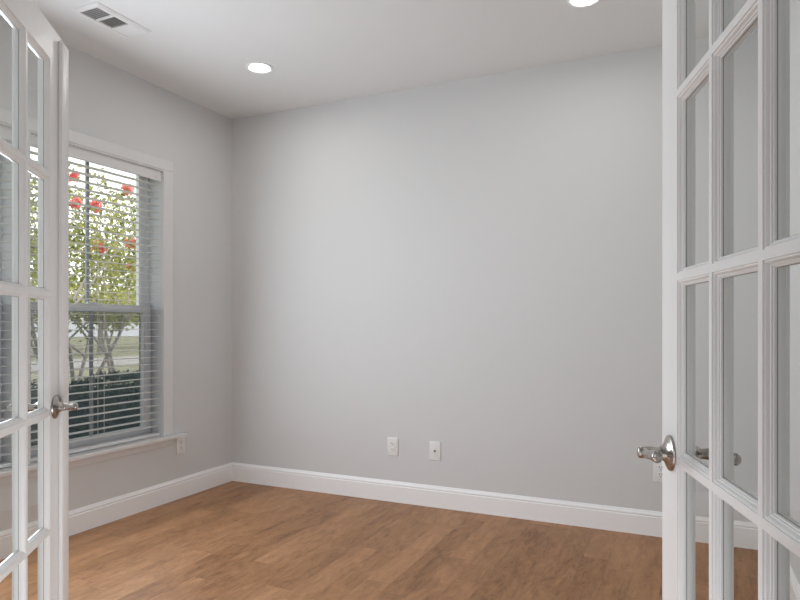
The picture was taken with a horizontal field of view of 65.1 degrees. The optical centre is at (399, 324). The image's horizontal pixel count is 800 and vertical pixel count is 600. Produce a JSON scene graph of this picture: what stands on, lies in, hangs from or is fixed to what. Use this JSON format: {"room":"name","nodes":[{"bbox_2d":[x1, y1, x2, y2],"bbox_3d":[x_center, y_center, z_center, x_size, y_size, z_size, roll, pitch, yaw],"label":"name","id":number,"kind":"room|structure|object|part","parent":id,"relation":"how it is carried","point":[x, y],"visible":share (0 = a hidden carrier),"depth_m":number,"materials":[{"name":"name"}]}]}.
{"room":"empty room","nodes":[
{"label":"empty room","id":0,"kind":"room"},
{"bbox_2d":[0,16,231,530],"bbox_3d":[-2.030,-0.191,3.313,0.150,2.740,3.264,0,0,25],"label":"wall","id":1,"kind":"structure","parent":0,"point":[109,103],"depth_m":4.31,"materials":[{"name":"paint"}]},
{"bbox_2d":[0,139,11,466],"bbox_3d":[-2.256,-0.141,2.850,0.170,1.789,0.946,0,0,25],"label":"window","id":2,"kind":"structure","parent":1,"relation":"in","point":[5,310],"depth_m":3.26,"materials":[{"name":"plastic"}]},
{"bbox_3d":[-2.267,0.298,2.855,0.030,0.851,0.886,0,0,25],"label":"sash","id":3,"kind":"part","parent":2,"relation":"part of","materials":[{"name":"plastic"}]},
{"bbox_2d":[0,108,172,483],"bbox_3d":[-2.039,-0.144,3.296,0.188,1.893,2.074,0,0,25],"label":"window","id":4,"kind":"structure","parent":1,"relation":"in","point":[156,290],"depth_m":4.13,"materials":[{"name":"plastic"}]},
{"bbox_2d":[0,125,11,468],"bbox_3d":[-2.207,-0.145,2.827,0.063,1.746,0.912,0,0,25],"label":"window blind","id":5,"kind":"object","parent":4,"relation":"attached to","point":[5,132],"visible":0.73,"depth_m":3.21,"materials":[{"name":"white plastic"}]},
{"bbox_3d":[-2.211,0.718,2.829,0.050,0.020,0.906,0,0,25],"label":"rail","id":6,"kind":"part","parent":5,"relation":"part of","materials":[{"name":"white plastic"}]},
{"bbox_3d":[-1.880,-0.546,3.769,0.030,0.934,0.886,0,0,25],"label":"sash","id":7,"kind":"part","parent":4,"relation":"part of","materials":[{"name":"plastic"}]},
{"bbox_3d":[-1.850,0.298,3.755,0.030,0.851,0.886,0,0,25],"label":"sash","id":8,"kind":"part","parent":4,"relation":"part of","materials":[{"name":"plastic"}]},
{"bbox_2d":[30,133,161,461],"bbox_3d":[-1.790,-0.145,3.727,0.063,1.746,0.912,0,0,25],"label":"window blind","id":9,"kind":"object","parent":4,"relation":"attached to","point":[75,152],"visible":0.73,"depth_m":3.82,"materials":[{"name":"white plastic"}]},
{"bbox_3d":[-1.794,0.718,3.729,0.050,0.020,0.906,0,0,25],"label":"rail","id":10,"kind":"part","parent":9,"relation":"part of","materials":[{"name":"white plastic"}]},
{"bbox_3d":[-1.786,-0.130,3.746,0.054,1.683,0.002,0,0,25],"label":"ladder cord","id":11,"kind":"part","parent":9,"relation":"part of","materials":[{"name":"white fabric"}]},
{"bbox_3d":[-1.651,-0.130,4.037,0.054,1.683,0.002,0,0,25],"label":"ladder cord","id":12,"kind":"part","parent":9,"relation":"part of","materials":[{"name":"white fabric"}]},
{"bbox_3d":[-1.908,0.300,3.782,0.009,0.822,0.881,0,0,25],"label":"screen frame","id":13,"kind":"part","parent":4,"relation":"part of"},
{"bbox_3d":[-1.838,-0.141,3.750,0.170,1.789,0.946,0,0,25],"label":"frame","id":14,"kind":"part","parent":4,"relation":"part of","materials":[{"name":"plastic"}]},
{"bbox_2d":[0,432,186,476],"bbox_3d":[-1.987,0.744,3.272,0.153,0.024,2.254,0,0,25],"label":"window sill","id":15,"kind":"structure","parent":1,"relation":"attached to","point":[7,471],"depth_m":3.72,"materials":[{"name":"paint"}]},
{"bbox_2d":[0,463,231,559],"bbox_3d":[-1.933,1.111,3.326,0.015,0.137,3.129,0,0,25],"label":"baseboard","id":16,"kind":"structure","parent":1,"relation":"attached to","point":[97,514],"depth_m":3.91,"materials":[{"name":"paint"}]},
{"bbox_2d":[176,437,184,454],"bbox_3d":[-1.495,0.819,4.278,0.009,0.122,0.078,0,0,25],"label":"wall outlet","id":17,"kind":"object","parent":1,"relation":"attached to","point":[180,442],"visible":0.88,"depth_m":4.27,"materials":[{"name":"plastic"}]},
{"bbox_2d":[0,481,757,599],"bbox_3d":[-0.406,1.239,0.896,5.130,0.120,6.524,0,0,25],"label":"floor","id":18,"kind":"structure","parent":0,"point":[233,540],"depth_m":3.18,"materials":[{"name":"brown wood"}]},
{"bbox_2d":[0,0,757,118],"bbox_3d":[-0.338,-1.621,2.595,3.825,0.120,3.384,0,0,25],"label":"ceiling","id":19,"kind":"structure","parent":0,"point":[199,52],"depth_m":3.44,"materials":[{"name":"paint"}]},
{"bbox_2d":[71,2,151,37],"bbox_3d":[-1.475,-1.556,3.219,0.187,0.010,0.336,0,0,25],"label":"ceiling vent","id":20,"kind":"object","parent":19,"relation":"in","point":[96,12],"visible":1,"depth_m":3.20,"materials":[{"name":"metal"}]},
{"bbox_2d":[246,62,272,73],"bbox_3d":[-0.851,-1.557,3.800,0.164,0.008,0.164,0,0,25],"label":"recessed light","id":21,"kind":"object","parent":19,"relation":"in","point":[255,67],"visible":1,"depth_m":3.79,"materials":[{"name":"paint"}]},
{"bbox_2d":[567,0,599,7],"bbox_3d":[0.880,-1.557,2.992,0.164,0.008,0.164,0,0,25],"label":"recessed light","id":22,"kind":"object","parent":19,"relation":"in","point":[574,3],"visible":1,"depth_m":3.03,"materials":[{"name":"paint"}]},
{"bbox_2d":[232,28,757,521],"bbox_3d":[0.349,-0.191,4.075,3.825,2.740,0.120,0,0,25],"label":"wall","id":23,"kind":"structure","parent":0,"point":[470,266],"depth_m":3.92,"materials":[{"name":"paint"}]},
{"bbox_2d":[387,437,397,455],"bbox_3d":[-0.049,0.812,4.188,0.078,0.122,0.009,0,0,25],"label":"wall outlet","id":24,"kind":"object","parent":23,"relation":"attached to","point":[392,443],"visible":1,"depth_m":4.19,"materials":[{"name":"plastic"}]},
{"bbox_2d":[429,441,440,460],"bbox_3d":[0.225,0.815,4.057,0.078,0.122,0.016,0,0,25],"label":"cable wall plate","id":25,"kind":"object","parent":23,"relation":"attached to","point":[434,447],"visible":1,"depth_m":4.06,"materials":[{"name":"plastic"}]},
{"bbox_2d":[231,462,757,549],"bbox_3d":[0.334,1.111,4.008,3.555,0.137,0.015,0,0,25],"label":"baseboard","id":26,"kind":"structure","parent":23,"relation":"attached to","point":[611,518],"depth_m":3.91,"materials":[{"name":"paint"}]},
{"bbox_2d":[653,461,661,481],"bbox_3d":[1.452,0.815,3.492,0.078,0.122,0.009,0,0,25],"label":"wall outlet","id":27,"kind":"object","parent":23,"relation":"attached to","point":[657,467],"visible":0.65,"depth_m":3.50,"materials":[{"name":"plastic"}]},
{"bbox_2d":[790,0,799,585],"bbox_3d":[1.318,-0.191,1.761,0.120,2.740,3.264,0,0,25],"label":"wall","id":28,"kind":"structure","parent":0,"point":[794,4],"depth_m":2.63,"materials":[{"name":"paint"}]},
{"bbox_2d":[790,564,799,599],"bbox_3d":[1.279,1.111,1.837,0.015,0.137,3.129,0,0,25],"label":"baseboard","id":29,"kind":"structure","parent":28,"relation":"attached to","point":[794,585],"depth_m":2.57,"materials":[{"name":"paint"}]},
{"bbox_3d":[-1.010,-0.191,1.108,3.555,2.740,0.120,0,0,25],"label":"wall","id":30,"kind":"structure","parent":0,"visible":0},
{"bbox_2d":[0,0,77,599],"bbox_3d":[-0.951,0.158,1.514,0.153,2.019,0.782,0,0,-12],"label":"door","id":31,"kind":"structure","parent":30,"relation":"in","point":[31,29],"depth_m":1.76,"materials":[{"name":"paint"}]},
{"bbox_3d":[-1.058,0.232,1.754,0.043,0.032,0.112,0,0,-12],"label":"lever","id":32,"kind":"part","parent":31,"relation":"part of","materials":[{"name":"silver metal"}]},
{"bbox_3d":[-0.950,0.232,1.777,0.043,0.032,0.112,0,0,-12],"label":"lever","id":33,"kind":"part","parent":31,"relation":"part of","materials":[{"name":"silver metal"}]},
{"bbox_2d":[637,0,799,599],"bbox_3d":[0.484,0.158,0.876,0.153,2.019,0.759,0,0,8],"label":"door","id":34,"kind":"structure","parent":30,"relation":"in","point":[776,250],"depth_m":0.96,"materials":[{"name":"paint"}]},
{"bbox_3d":[0.468,0.237,1.150,0.043,0.032,0.112,0,0,8],"label":"lever","id":35,"kind":"part","parent":34,"relation":"part of","materials":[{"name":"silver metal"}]},
{"bbox_3d":[0.578,0.237,1.134,0.043,0.032,0.112,0,0,8],"label":"lever","id":36,"kind":"part","parent":34,"relation":"part of","materials":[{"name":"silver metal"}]},
{"label":"outside","id":37,"kind":"structure","parent":0,"visible":0},
{"bbox_2d":[31,336,138,390],"bbox_3d":[-29.059,1.579,24.492,66.670,0.200,100.000,0,0,25],"label":"ground","id":38,"kind":"structure","parent":37,"point":[130,342],"depth_m":33.72,"materials":[{"name":"green plant"}]},
{"bbox_2d":[30,281,37,322],"bbox_3d":[-21.191,-0.805,34.139,5.421,4.576,3.999,0,0,-22],"label":"tree","id":39,"kind":"object","parent":38,"relation":"on","point":[35,317],"visible":0.02,"depth_m":34.04,"materials":[{"name":"green plant"}]},
{"bbox_2d":[30,164,135,386],"bbox_3d":[-3.404,-0.118,6.617,2.054,3.200,2.324,0,0,13],"label":"flowering shrub","id":40,"kind":"object","parent":38,"relation":"on","point":[34,250],"visible":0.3,"depth_m":6.53,"materials":[{"name":"green plant"}]},
{"bbox_2d":[31,369,138,445],"bbox_3d":[-2.362,0.950,6.164,1.036,1.094,6.869,0,0,25],"label":"hedge","id":41,"kind":"object","parent":38,"relation":"on","point":[74,389],"visible":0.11,"depth_m":5.26,"materials":[{"name":"green plant"}]},
{"bbox_2d":[31,355,138,371],"bbox_3d":[-15.301,1.469,18.115,5.000,0.020,100.000,0,0,25],"label":"street","id":42,"kind":"structure","parent":38,"relation":"on","point":[121,361],"depth_m":24.39,"materials":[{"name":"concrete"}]},
{"bbox_2d":[33,183,138,384],"bbox_3d":[-3.380,-0.186,8.560,2.543,3.337,2.114,0,0,6],"label":"flowering shrub","id":43,"kind":"object","parent":38,"relation":"on","point":[110,363],"visible":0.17,"depth_m":8.22,"materials":[{"name":"green plant"}]},
{"bbox_2d":[69,275,138,354],"bbox_3d":[-14.996,-0.533,31.909,3.306,4.034,3.503,0,0,25],"label":"tree","id":44,"kind":"object","parent":38,"relation":"on","point":[117,325],"visible":0.12,"depth_m":31.48,"materials":[{"name":"green plant"}]},
{"bbox_2d":[105,278,138,326],"bbox_3d":[-17.256,-1.179,41.893,5.087,5.323,5.200,0,0,-24],"label":"tree","id":45,"kind":"object","parent":38,"relation":"on","point":[130,278],"visible":0.02,"depth_m":40.42,"materials":[{"name":"green plant"}]}
]}

